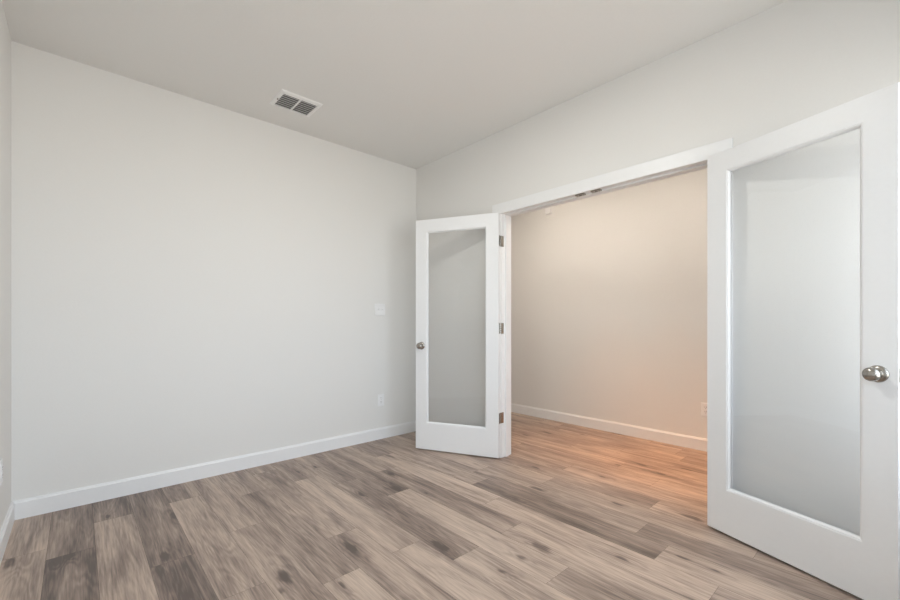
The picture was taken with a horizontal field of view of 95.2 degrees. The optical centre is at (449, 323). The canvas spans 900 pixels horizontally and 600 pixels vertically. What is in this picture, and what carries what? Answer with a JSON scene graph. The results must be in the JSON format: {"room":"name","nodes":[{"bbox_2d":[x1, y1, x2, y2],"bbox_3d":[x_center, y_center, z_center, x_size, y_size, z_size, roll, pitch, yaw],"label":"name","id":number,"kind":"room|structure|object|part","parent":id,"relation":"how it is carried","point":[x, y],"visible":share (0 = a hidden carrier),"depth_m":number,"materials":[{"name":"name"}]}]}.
{"room":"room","nodes":[
{"label":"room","id":0,"kind":"room"},
{"bbox_2d":[0,0,10,530],"bbox_3d":[-1.206,-0.221,0.803,0.150,2.793,4.040,0,0,-42],"label":"wall","id":1,"kind":"structure","parent":0,"point":[5,39],"depth_m":2.13,"materials":[{"name":"paint"}]},
{"bbox_2d":[0,458,2,484],"bbox_3d":[-2.196,0.726,2.010,0.008,0.116,0.072,0,0,-42],"label":"wall outlet","id":2,"kind":"object","parent":1,"relation":"attached to","point":[1,460],"visible":1,"depth_m":2.00,"materials":[{"name":"white plastic"}]},
{"bbox_2d":[0,501,14,564],"bbox_3d":[-1.196,1.072,0.914,0.014,0.108,3.890,0,0,-42],"label":"baseboard","id":3,"kind":"structure","parent":1,"relation":"attached to","point":[9,520],"depth_m":2.11,"materials":[{"name":"white paint"}]},
{"bbox_2d":[11,41,415,500],"bbox_3d":[-1.537,-0.221,3.333,3.062,2.793,0.150,0,0,-42],"label":"wall","id":4,"kind":"structure","parent":0,"point":[193,281],"depth_m":2.90,"materials":[{"name":"paint"}]},
{"bbox_2d":[13,421,415,519],"bbox_3d":[-1.427,1.072,3.323,2.912,0.108,0.014,0,0,-42],"label":"baseboard","id":5,"kind":"structure","parent":4,"relation":"attached to","point":[43,504],"depth_m":2.92,"materials":[{"name":"white paint"}]},
{"bbox_2d":[375,304,384,315],"bbox_3d":[-0.679,-0.134,4.000,0.117,0.116,0.017,0,0,-42],"label":"light switch","id":6,"kind":"object","parent":4,"relation":"attached to","point":[379,308],"visible":1,"depth_m":4.00,"materials":[{"name":"white plastic"}]},
{"bbox_2d":[378,394,383,405],"bbox_3d":[-0.674,0.748,4.010,0.072,0.116,0.008,0,0,-42],"label":"wall outlet","id":7,"kind":"object","parent":4,"relation":"attached to","point":[380,396],"visible":1,"depth_m":4.01,"materials":[{"name":"white plastic"}]},
{"bbox_2d":[2,0,787,168],"bbox_3d":[0.324,-1.677,2.491,4.686,0.120,5.900,0,0,-42],"label":"ceiling","id":8,"kind":"structure","parent":0,"point":[414,84],"depth_m":2.43,"materials":[{"name":"paint"}]},
{"bbox_2d":[269,89,322,116],"bbox_3d":[-1.132,-1.608,3.024,0.298,0.018,0.253,0,0,-42],"label":"ceiling vent","id":9,"kind":"object","parent":8,"relation":"in","point":[287,100],"visible":1,"depth_m":3.02,"materials":[{"name":"white metal"}]},
{"bbox_2d":[0,412,862,599],"bbox_3d":[0.324,1.151,2.491,4.386,0.050,5.600,0,0,-42],"label":"floor","id":10,"kind":"structure","parent":0,"point":[573,512],"depth_m":2.15,"materials":[{"name":"wood"}]},
{"bbox_2d":[511,169,706,438],"bbox_3d":[2.003,-0.221,4.016,0.150,2.793,5.600,0,0,-42],"label":"wall","id":11,"kind":"structure","parent":0,"point":[609,290],"depth_m":4.23,"materials":[{"name":"paint"}]},
{"bbox_2d":[545,207,551,215],"bbox_3d":[1.155,-1.344,4.816,0.030,0.138,0.080,0,0,-42],"label":"door chime","id":12,"kind":"object","parent":11,"relation":"attached to","point":[548,211],"visible":0.52,"depth_m":4.80,"materials":[{"name":"white plastic"}]},
{"bbox_2d":[511,403,706,451],"bbox_3d":[1.942,1.072,3.961,0.014,0.108,5.600,0,0,-42],"label":"baseboard","id":13,"kind":"structure","parent":11,"relation":"attached to","point":[697,443],"depth_m":4.20,"materials":[{"name":"white paint"}]},
{"bbox_2d":[701,403,706,415],"bbox_3d":[2.255,0.760,3.621,0.008,0.116,0.072,0,0,-42],"label":"wall outlet","id":14,"kind":"object","parent":11,"relation":"attached to","point":[703,405],"visible":0.79,"depth_m":3.63,"materials":[{"name":"white plastic"}]},
{"bbox_2d":[416,0,899,534],"bbox_3d":[0.899,-0.221,3.013,0.115,2.793,5.600,0,0,-42],"label":"wall","id":15,"kind":"structure","parent":0,"point":[796,214],"depth_m":2.13,"materials":[{"name":"paint"}]},
{"bbox_2d":[416,212,500,457],"bbox_3d":[0.058,0.098,3.547,0.773,2.032,0.167,0,0,22],"label":"french door","id":16,"kind":"structure","parent":15,"relation":"in","point":[438,436],"depth_m":3.52,"materials":[{"name":"white paint"},{"name":"frosted glass"},{"name":"satin nickel"}]},
{"bbox_3d":[-0.267,0.198,3.615,0.055,0.055,0.056,0,0,22],"label":"door knob","id":17,"kind":"part","parent":16,"relation":"part of","materials":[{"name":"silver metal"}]},
{"bbox_2d":[591,189,601,192],"bbox_3d":[1.010,-0.915,2.837,0.030,0.012,0.068,0,0,-42],"label":"strike plate","id":18,"kind":"object","parent":15,"relation":"attached to","point":[596,190],"visible":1,"depth_m":2.83,"materials":[{"name":"grey metal"}]},
{"bbox_2d":[501,161,706,457],"bbox_3d":[0.994,0.094,2.906,0.119,2.063,1.579,0,0,-42],"label":"trim","id":19,"kind":"structure","parent":15,"relation":"attached to","point":[704,162],"depth_m":3.45,"materials":[{"name":"white paint"}]},
{"bbox_2d":[492,138,732,487],"bbox_3d":[0.947,0.060,2.863,0.016,2.131,1.732,0,0,-42],"label":"trim","id":20,"kind":"structure","parent":15,"relation":"attached to","point":[699,154],"depth_m":2.65,"materials":[{"name":"white paint"}]},
{"bbox_2d":[707,82,899,599],"bbox_3d":[1.584,0.098,1.928,0.167,2.032,0.774,0,0,-20],"label":"french door","id":21,"kind":"structure","parent":15,"relation":"in","point":[866,565],"depth_m":1.68,"materials":[{"name":"white paint"},{"name":"frosted glass"},{"name":"satin nickel"}]},
{"bbox_3d":[1.648,0.198,1.600,0.056,0.055,0.055,0,0,-22],"label":"door knob","id":22,"kind":"part","parent":21,"relation":"part of","materials":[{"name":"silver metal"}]}
]}

